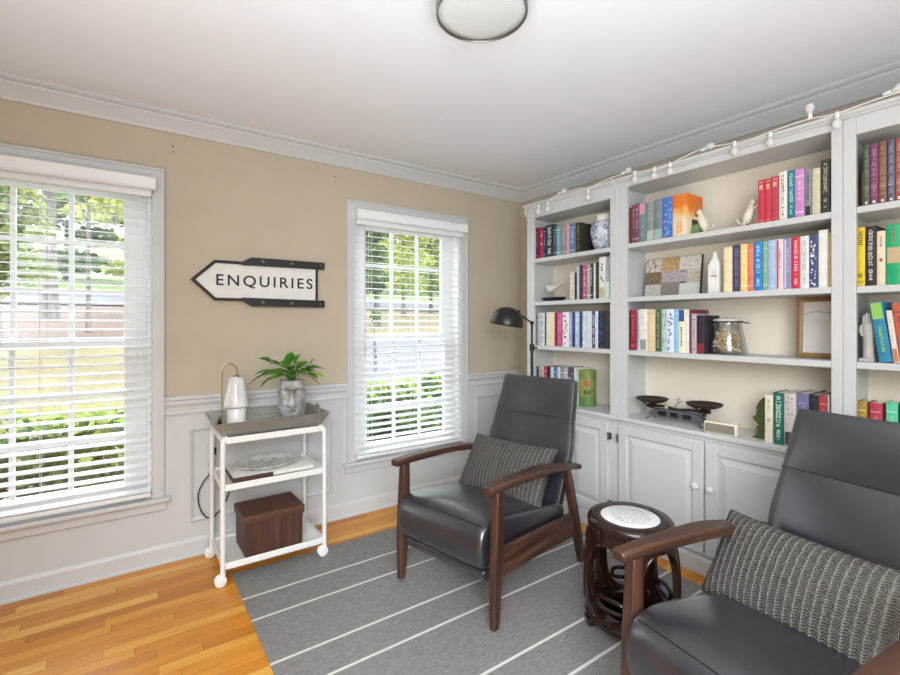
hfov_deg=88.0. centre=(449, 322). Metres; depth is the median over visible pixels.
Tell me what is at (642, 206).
print
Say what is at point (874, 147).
book
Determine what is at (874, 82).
trim
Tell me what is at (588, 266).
book
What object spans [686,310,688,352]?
book
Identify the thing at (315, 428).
shelf
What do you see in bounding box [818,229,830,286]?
book
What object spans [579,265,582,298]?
book
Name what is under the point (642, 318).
print
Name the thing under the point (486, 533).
armchair
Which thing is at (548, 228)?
print
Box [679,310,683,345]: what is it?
print
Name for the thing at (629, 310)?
book
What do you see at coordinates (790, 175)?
print
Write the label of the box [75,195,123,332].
tree
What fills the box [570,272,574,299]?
book
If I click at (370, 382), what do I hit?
shrub
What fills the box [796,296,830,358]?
picture frame
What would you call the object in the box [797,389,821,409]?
book
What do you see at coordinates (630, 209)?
book
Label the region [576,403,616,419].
countertop
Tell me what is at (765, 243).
book
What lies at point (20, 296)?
road
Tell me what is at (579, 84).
ceiling
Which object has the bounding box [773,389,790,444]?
book
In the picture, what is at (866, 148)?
book
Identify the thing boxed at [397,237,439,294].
tree
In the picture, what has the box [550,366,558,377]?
book
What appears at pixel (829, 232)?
book
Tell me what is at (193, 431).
trim
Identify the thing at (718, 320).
lid
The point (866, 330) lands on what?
sculpture
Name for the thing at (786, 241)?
print
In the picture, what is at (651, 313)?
book
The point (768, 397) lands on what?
book
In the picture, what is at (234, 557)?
shelf
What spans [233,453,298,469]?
serving plate
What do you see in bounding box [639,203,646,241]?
book
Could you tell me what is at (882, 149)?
print
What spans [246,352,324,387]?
potted plant
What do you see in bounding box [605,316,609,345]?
print
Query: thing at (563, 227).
book
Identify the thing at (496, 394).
trim
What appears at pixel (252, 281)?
wall sign
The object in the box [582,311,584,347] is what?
book
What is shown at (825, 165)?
print
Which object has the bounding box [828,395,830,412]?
book
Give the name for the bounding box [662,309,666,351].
book
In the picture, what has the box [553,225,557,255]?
book
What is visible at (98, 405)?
shrub
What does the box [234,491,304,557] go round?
storage box
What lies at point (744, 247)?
book
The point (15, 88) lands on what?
trim
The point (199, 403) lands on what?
trim
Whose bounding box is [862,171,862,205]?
book
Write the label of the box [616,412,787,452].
countertop
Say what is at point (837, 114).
socket
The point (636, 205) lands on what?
book
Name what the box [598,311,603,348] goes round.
book
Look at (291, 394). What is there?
planter
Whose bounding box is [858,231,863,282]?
print
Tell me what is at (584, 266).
book
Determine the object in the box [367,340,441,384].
driveway
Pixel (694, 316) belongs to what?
book
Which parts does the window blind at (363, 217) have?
rail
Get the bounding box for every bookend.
[691,209,713,233]
[736,198,757,225]
[752,397,764,438]
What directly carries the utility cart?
on the floor
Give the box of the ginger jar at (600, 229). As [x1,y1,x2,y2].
[590,213,609,249]
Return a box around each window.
[0,143,170,541]
[342,199,471,473]
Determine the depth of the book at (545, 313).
3.31 m
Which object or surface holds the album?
on the utility cart
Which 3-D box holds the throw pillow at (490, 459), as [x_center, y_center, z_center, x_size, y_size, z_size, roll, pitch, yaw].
[0.300,0.784,2.515,0.534,0.272,0.226,0,0,43]
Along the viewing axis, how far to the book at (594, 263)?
2.96 m
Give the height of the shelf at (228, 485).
0.034 m
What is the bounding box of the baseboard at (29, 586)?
[0,475,460,604]
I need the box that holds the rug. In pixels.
[232,527,707,674]
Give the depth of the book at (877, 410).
1.85 m
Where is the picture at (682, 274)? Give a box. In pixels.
[644,254,703,295]
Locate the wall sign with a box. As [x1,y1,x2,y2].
[190,257,324,307]
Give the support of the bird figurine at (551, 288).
on the bookcase at (596, 428)
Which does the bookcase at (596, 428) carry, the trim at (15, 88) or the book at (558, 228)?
the book at (558, 228)
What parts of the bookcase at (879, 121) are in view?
panel, cornice, shelf, shelf, shelf, panel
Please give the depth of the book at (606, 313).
2.88 m
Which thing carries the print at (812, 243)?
attached to the book at (813, 239)
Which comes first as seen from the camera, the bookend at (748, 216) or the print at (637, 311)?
the bookend at (748, 216)
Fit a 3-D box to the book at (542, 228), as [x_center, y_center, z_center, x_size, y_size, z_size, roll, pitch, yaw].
[0.730,-0.573,3.393,0.179,0.222,0.033,0,0,-35]
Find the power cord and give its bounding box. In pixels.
[197,447,229,518]
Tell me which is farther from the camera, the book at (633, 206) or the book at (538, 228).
the book at (538, 228)
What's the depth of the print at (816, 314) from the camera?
2.11 m
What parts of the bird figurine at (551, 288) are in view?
dish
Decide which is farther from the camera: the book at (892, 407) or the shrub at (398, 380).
the shrub at (398, 380)
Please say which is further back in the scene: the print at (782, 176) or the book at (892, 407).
the print at (782, 176)
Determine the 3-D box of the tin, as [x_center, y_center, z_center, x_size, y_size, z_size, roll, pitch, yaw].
[0.926,0.435,3.136,0.116,0.240,0.116,0,0,-35]
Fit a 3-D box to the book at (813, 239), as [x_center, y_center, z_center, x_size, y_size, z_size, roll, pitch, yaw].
[1.656,-0.267,2.077,0.196,0.230,0.031,0,0,-35]
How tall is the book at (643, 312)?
0.239 m
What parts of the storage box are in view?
lid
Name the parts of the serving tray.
loop handle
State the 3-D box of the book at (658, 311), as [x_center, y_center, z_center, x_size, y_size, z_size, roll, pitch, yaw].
[1.234,0.042,2.660,0.165,0.236,0.035,0,0,-35]
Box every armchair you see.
[391,374,583,631]
[612,409,899,674]
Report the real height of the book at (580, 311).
0.235 m
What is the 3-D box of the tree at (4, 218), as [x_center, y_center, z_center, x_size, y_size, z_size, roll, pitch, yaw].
[-10.743,-2.080,10.804,2.580,5.452,1.784,0,0,-35]
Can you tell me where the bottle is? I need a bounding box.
[708,252,722,292]
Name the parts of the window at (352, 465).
sash, sash, sill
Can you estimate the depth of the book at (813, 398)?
2.02 m
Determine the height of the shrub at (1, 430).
1.283 m
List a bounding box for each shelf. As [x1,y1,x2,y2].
[212,424,322,443]
[212,453,321,490]
[212,517,321,569]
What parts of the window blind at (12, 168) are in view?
rail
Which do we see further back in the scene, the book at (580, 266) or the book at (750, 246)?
the book at (580, 266)
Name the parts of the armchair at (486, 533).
leg, armrest, seat, leg, armrest, backrest, rail, leg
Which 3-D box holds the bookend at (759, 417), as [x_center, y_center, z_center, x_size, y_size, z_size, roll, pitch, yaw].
[1.509,0.456,2.267,0.070,0.198,0.056,0,0,-35]
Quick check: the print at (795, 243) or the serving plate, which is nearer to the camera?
the print at (795, 243)
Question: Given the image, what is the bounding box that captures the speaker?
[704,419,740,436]
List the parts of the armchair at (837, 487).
leg, armrest, seat, backrest, armrest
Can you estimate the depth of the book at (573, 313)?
3.10 m
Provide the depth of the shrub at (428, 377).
5.53 m
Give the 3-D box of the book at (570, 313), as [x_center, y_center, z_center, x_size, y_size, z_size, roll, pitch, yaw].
[0.873,0.042,3.172,0.164,0.235,0.023,0,0,-35]
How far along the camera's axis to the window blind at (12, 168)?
2.26 m
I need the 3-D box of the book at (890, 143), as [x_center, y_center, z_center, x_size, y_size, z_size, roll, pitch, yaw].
[1.794,-0.593,1.869,0.176,0.246,0.023,0,0,-35]
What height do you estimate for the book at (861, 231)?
0.240 m
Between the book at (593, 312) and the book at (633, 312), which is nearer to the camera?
the book at (633, 312)
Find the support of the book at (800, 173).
on the bookcase at (681, 470)
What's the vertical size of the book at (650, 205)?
0.224 m
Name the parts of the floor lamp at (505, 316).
lamp shade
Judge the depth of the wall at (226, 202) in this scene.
2.80 m
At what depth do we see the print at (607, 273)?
2.88 m
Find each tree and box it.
[0,185,55,341]
[36,192,119,280]
[38,191,60,319]
[57,196,123,276]
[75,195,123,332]
[366,230,389,326]
[368,235,420,293]
[369,309,381,371]
[379,233,435,316]
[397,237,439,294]
[407,236,439,312]
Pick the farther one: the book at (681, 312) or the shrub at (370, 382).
the shrub at (370, 382)
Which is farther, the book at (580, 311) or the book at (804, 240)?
the book at (580, 311)
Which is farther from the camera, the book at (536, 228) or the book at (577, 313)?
the book at (536, 228)
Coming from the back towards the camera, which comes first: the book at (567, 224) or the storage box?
the book at (567, 224)
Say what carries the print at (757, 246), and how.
attached to the book at (758, 246)
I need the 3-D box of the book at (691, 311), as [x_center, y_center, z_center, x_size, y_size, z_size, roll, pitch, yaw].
[1.341,0.044,2.511,0.178,0.231,0.012,0,0,-35]
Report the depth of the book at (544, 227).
3.31 m
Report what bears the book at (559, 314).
on the bookcase at (596, 428)
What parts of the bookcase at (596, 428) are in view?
panel, cornice, shelf, shelf, panel, raised panel, door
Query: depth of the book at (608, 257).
2.88 m
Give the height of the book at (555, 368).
0.242 m
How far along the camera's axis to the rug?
2.04 m
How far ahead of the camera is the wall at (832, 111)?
3.38 m
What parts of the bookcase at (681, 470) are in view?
panel, raised panel, door, knob, knob, cornice, shelf, shelf, shelf, panel, door, raised panel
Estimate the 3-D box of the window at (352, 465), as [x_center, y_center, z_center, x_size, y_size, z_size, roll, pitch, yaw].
[-0.307,0.089,3.426,1.053,1.824,0.182,0,0,-35]
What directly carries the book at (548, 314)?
on the bookcase at (596, 428)
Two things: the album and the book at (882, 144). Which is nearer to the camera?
the book at (882, 144)
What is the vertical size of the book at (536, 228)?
0.227 m
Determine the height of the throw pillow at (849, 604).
0.260 m
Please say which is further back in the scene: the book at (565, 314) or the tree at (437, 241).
the tree at (437, 241)
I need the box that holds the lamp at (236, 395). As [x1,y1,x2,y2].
[217,363,248,424]
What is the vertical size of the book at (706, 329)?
0.199 m
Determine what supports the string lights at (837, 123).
on the bookcase at (681, 470)
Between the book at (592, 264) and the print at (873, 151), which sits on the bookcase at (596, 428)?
the book at (592, 264)
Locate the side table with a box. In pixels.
[583,501,680,638]
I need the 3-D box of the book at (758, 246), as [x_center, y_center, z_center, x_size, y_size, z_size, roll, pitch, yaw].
[1.535,-0.268,2.258,0.194,0.232,0.037,0,0,-35]
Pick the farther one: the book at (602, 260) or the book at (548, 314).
the book at (548, 314)
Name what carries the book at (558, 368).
on the bookcase at (596, 428)
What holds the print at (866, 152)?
attached to the book at (866, 148)
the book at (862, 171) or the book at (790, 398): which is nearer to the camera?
the book at (862, 171)
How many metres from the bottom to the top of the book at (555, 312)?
0.234 m
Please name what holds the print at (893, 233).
attached to the book at (893, 230)
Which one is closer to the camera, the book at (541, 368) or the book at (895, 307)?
the book at (895, 307)
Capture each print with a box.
[547,227,550,253]
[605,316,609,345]
[606,272,608,296]
[637,311,638,349]
[640,203,644,236]
[640,316,645,349]
[654,203,660,238]
[664,202,671,236]
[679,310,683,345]
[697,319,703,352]
[734,248,737,286]
[756,245,759,285]
[776,396,780,439]
[777,240,780,288]
[781,175,783,214]
[784,239,788,287]
[785,398,792,444]
[789,174,792,213]
[794,242,797,282]
[796,175,802,212]
[802,240,805,279]
[803,301,830,353]
[805,171,809,215]
[810,241,815,285]
[823,163,827,207]
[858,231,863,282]
[864,150,868,196]
[868,230,872,279]
[870,302,885,351]
[871,149,876,195]
[880,147,884,193]
[887,227,899,262]
[888,145,893,192]
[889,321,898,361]
[896,143,899,190]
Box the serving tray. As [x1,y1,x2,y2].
[204,402,329,436]
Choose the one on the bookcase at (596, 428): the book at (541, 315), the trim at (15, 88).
the book at (541, 315)
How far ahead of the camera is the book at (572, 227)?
3.11 m
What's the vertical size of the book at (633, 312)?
0.238 m
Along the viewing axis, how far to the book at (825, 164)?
1.98 m
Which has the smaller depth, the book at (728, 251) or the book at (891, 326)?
the book at (891, 326)
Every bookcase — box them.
[523,179,645,524]
[616,113,842,576]
[841,96,899,416]
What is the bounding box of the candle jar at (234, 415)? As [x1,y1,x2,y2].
[227,407,245,423]
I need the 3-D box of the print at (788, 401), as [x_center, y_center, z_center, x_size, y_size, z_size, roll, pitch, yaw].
[1.526,0.443,2.093,0.001,0.214,0.038,0,0,-35]
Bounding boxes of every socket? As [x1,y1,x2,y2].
[834,111,839,118]
[882,90,891,95]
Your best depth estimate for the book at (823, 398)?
1.99 m
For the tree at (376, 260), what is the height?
6.751 m
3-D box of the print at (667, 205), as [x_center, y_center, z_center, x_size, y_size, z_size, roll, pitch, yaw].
[1.200,-0.571,2.569,0.001,0.185,0.049,0,0,-35]
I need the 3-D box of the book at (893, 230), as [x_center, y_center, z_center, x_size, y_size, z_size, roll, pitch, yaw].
[1.789,-0.266,1.857,0.159,0.236,0.044,0,0,-35]
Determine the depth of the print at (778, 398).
2.13 m
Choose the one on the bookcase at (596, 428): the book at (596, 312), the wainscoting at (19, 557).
the book at (596, 312)
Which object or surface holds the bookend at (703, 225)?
on the bookcase at (681, 470)
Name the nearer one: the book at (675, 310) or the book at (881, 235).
the book at (881, 235)
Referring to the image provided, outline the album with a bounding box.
[225,454,312,482]
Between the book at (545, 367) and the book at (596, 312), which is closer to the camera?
the book at (596, 312)
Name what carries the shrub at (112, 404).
on the mulch bed
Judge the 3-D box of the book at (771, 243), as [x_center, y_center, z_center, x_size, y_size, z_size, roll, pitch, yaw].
[1.548,-0.268,2.194,0.158,0.231,0.031,0,0,-35]
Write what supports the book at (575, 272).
on the bookcase at (596, 428)
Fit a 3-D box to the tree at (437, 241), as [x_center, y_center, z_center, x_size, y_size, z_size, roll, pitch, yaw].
[-1.009,-4.413,29.752,4.771,7.862,2.617,0,0,-35]
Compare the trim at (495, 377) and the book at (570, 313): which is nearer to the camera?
the book at (570, 313)
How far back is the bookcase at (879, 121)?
1.90 m
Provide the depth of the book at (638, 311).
2.72 m
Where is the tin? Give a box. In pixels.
[579,369,596,406]
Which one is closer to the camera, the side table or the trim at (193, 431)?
the side table
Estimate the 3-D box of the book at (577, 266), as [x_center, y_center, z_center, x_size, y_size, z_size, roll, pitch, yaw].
[0.926,-0.265,3.136,0.200,0.224,0.018,0,0,-35]
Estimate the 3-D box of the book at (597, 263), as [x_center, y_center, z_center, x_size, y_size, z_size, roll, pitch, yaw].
[1.008,-0.268,2.999,0.195,0.230,0.024,0,0,-35]
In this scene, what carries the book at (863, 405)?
on the bookcase at (879, 121)
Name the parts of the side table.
panel, panel, panel, panel, panel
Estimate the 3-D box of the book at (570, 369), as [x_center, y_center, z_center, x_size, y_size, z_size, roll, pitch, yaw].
[0.892,0.430,3.230,0.164,0.250,0.053,0,0,-35]
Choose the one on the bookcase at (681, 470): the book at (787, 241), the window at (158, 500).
the book at (787, 241)
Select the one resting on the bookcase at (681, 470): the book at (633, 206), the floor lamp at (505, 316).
the book at (633, 206)
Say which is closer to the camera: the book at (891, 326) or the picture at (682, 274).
the book at (891, 326)
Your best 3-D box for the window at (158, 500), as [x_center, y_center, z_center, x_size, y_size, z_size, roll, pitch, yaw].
[-1.977,0.089,2.259,1.058,1.824,0.182,0,0,-35]
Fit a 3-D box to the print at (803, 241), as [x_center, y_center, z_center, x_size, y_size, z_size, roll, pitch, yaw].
[1.558,-0.270,2.048,0.001,0.184,0.015,0,0,-35]
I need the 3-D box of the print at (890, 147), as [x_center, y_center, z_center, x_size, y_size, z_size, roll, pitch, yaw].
[1.722,-0.602,1.819,0.001,0.184,0.016,0,0,-35]
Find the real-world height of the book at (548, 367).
0.240 m
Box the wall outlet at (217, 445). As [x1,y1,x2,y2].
[206,443,219,464]
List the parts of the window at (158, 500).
sash, sash, sill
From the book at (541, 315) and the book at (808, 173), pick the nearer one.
the book at (808, 173)
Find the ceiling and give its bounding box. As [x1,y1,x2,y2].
[0,0,899,188]
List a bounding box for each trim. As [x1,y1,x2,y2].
[0,71,520,202]
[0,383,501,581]
[165,383,347,415]
[190,413,330,521]
[468,369,523,385]
[476,393,499,433]
[521,60,899,202]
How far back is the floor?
2.00 m
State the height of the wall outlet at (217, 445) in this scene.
0.114 m
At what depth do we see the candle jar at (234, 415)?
2.41 m
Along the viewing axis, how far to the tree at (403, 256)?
25.55 m
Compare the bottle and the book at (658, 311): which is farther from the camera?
the book at (658, 311)
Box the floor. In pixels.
[0,505,704,674]
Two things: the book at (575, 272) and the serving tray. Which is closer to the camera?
the serving tray
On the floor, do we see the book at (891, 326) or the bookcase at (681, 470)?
the bookcase at (681, 470)
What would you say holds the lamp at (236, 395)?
on the serving tray
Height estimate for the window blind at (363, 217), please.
1.665 m
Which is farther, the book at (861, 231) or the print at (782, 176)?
the print at (782, 176)
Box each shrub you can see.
[0,403,123,499]
[0,413,25,499]
[102,403,123,462]
[367,381,391,441]
[369,378,441,441]
[407,372,441,430]
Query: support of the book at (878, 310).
on the bookcase at (879, 121)
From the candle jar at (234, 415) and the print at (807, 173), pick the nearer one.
the print at (807, 173)
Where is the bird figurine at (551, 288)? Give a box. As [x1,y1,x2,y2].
[542,282,565,300]
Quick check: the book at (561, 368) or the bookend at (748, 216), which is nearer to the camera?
the bookend at (748, 216)
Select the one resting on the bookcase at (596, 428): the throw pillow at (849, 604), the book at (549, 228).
the book at (549, 228)
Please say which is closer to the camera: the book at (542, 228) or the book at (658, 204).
the book at (658, 204)
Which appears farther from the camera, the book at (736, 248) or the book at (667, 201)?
the book at (667, 201)
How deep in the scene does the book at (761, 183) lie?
2.19 m
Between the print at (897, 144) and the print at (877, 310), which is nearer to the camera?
the print at (897, 144)
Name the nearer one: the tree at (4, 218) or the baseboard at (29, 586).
the baseboard at (29, 586)
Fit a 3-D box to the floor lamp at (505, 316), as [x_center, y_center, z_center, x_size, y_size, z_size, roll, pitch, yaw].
[0.468,0.588,3.126,0.404,1.394,0.242,0,0,-3]
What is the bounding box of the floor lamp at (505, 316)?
[489,307,537,375]
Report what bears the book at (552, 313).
on the bookcase at (596, 428)
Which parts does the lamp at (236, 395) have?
stem, lamp shade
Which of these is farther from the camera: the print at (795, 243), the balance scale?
the balance scale
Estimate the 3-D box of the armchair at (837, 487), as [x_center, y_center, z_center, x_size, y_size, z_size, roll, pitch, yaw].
[1.026,0.796,1.325,0.906,0.966,0.672,0,0,-27]
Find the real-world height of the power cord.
0.392 m
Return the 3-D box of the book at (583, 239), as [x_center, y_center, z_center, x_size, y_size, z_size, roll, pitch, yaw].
[0.913,-0.561,3.120,0.170,0.198,0.042,0,0,-35]
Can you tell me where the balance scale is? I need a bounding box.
[636,395,723,428]
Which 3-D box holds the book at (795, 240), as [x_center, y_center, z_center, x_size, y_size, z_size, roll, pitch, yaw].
[1.611,-0.268,2.126,0.169,0.231,0.032,0,0,-35]
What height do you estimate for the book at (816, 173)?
0.203 m
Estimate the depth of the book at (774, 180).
2.14 m
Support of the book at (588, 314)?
on the bookcase at (596, 428)
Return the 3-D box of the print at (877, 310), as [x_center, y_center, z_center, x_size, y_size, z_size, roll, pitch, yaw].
[1.704,0.017,1.848,0.001,0.194,0.032,0,-7,-35]
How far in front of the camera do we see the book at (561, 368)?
3.26 m
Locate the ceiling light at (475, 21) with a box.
[436,0,527,42]
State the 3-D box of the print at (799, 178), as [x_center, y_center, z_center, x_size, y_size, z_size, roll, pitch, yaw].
[1.545,-0.570,2.061,0.001,0.164,0.028,0,0,-35]
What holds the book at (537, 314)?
on the bookcase at (596, 428)
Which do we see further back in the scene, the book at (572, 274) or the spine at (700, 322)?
the book at (572, 274)
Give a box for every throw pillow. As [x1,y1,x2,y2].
[458,433,557,507]
[701,509,899,664]
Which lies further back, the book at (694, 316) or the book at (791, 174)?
the book at (694, 316)
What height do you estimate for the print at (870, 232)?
0.200 m
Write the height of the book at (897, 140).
0.246 m
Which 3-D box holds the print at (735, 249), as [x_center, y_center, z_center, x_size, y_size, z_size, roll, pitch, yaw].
[1.401,-0.272,2.281,0.001,0.190,0.018,0,0,-35]
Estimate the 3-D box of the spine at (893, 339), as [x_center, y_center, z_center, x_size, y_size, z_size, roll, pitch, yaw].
[1.726,0.068,1.815,0.001,0.169,0.012,0,-7,-35]
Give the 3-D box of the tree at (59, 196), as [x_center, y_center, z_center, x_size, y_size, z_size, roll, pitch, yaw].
[-26.954,-6.272,33.661,5.356,6.771,6.273,0,0,-38]
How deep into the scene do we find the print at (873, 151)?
1.86 m
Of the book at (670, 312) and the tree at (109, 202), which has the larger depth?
the tree at (109, 202)
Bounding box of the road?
[1,292,439,310]
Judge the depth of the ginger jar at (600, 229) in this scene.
2.97 m
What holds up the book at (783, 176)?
on the bookcase at (681, 470)
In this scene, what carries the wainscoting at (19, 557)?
attached to the wall at (226, 202)
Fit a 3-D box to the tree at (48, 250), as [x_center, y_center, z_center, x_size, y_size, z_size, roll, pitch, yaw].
[-13.287,-4.391,15.715,5.962,8.844,3.346,0,0,-38]
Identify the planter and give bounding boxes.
[278,378,304,416]
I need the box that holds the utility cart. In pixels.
[204,424,327,587]
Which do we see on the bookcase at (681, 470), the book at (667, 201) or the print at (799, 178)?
the book at (667, 201)
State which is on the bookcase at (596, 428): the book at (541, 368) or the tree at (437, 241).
the book at (541, 368)
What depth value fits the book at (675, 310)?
2.52 m
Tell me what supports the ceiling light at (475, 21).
attached to the ceiling
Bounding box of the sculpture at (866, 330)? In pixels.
[858,313,877,361]
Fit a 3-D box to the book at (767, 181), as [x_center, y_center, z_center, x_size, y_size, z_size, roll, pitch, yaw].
[1.544,-0.569,2.213,0.160,0.205,0.027,0,0,-35]
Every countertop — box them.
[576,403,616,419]
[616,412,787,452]
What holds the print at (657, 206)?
attached to the book at (658, 204)
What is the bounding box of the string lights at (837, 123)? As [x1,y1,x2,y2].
[524,83,899,239]
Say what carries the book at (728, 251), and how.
on the bookcase at (681, 470)
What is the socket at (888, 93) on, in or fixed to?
attached to the string lights at (837, 123)
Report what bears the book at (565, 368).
on the bookcase at (596, 428)
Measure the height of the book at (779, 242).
0.230 m
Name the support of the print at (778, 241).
attached to the book at (779, 242)
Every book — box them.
[536,228,537,258]
[536,313,538,344]
[538,228,539,257]
[539,313,544,344]
[539,365,553,376]
[540,227,543,257]
[544,227,545,256]
[544,365,561,376]
[545,313,545,344]
[546,224,555,256]
[546,312,550,345]
[547,365,562,376]
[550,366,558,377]
[551,312,554,345]
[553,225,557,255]
[554,366,562,377]
[555,312,556,345]
[556,225,560,255]
[557,312,562,345]
[557,366,569,377]
[560,366,573,378]
[561,224,566,254]
[563,312,568,346]
[564,366,577,378]
[567,224,568,253]
[568,366,583,379]
[569,223,575,253]
[569,312,571,346]
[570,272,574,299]
[572,312,574,346]
[574,366,591,404]
[575,272,576,299]
[575,311,579,346]
[576,222,593,251]
[577,266,578,299]
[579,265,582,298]
[580,311,581,346]
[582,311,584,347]
[583,265,586,298]
[585,311,591,347]
[587,264,590,298]
[591,263,593,298]
[592,311,594,347]
[594,263,595,298]
[595,311,597,347]
[596,262,598,298]
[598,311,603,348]
[599,257,605,297]
[604,311,609,348]
[606,256,609,297]
[629,208,631,242]
[629,310,630,349]
[631,310,636,349]
[632,205,634,242]
[635,203,639,242]
[637,310,639,349]
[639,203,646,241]
[640,309,655,350]
[647,201,653,240]
[648,310,655,350]
[654,198,662,239]
[656,309,661,351]
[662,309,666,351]
[663,196,672,237]
[667,309,673,351]
[673,193,702,236]
[674,309,677,352]
[678,309,692,352]
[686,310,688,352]
[689,309,707,352]
[692,314,709,353]
[697,315,718,353]
[724,247,732,291]
[733,244,740,291]
[741,244,747,290]
[748,243,753,290]
[754,241,762,290]
[758,179,764,222]
[763,241,767,289]
[765,178,770,221]
[765,393,772,442]
[768,239,775,289]
[771,176,778,220]
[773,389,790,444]
[776,239,783,289]
[779,171,787,219]
[784,238,791,288]
[784,389,801,445]
[788,170,794,217]
[792,237,799,288]
[795,168,806,216]
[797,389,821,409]
[800,236,808,287]
[805,169,811,215]
[809,234,817,287]
[809,391,828,410]
[812,167,820,214]
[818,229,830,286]
[819,392,830,411]
[821,159,830,212]
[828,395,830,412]
[829,232,830,286]
[858,227,865,285]
[858,399,873,417]
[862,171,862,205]
[863,144,869,205]
[866,225,885,285]
[869,302,893,361]
[869,400,885,420]
[870,142,878,204]
[877,230,885,284]
[879,140,886,202]
[886,223,899,284]
[886,310,899,362]
[886,400,899,422]
[887,139,894,201]
[891,303,899,355]
[895,137,899,200]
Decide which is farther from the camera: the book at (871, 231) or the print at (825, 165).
the print at (825, 165)
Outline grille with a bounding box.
[705,422,733,435]
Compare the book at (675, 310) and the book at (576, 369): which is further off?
the book at (576, 369)
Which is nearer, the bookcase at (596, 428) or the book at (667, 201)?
the book at (667, 201)
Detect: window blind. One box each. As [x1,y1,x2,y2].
[0,154,155,523]
[354,208,467,458]
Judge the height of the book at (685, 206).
0.225 m
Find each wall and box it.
[0,99,520,396]
[521,93,899,374]

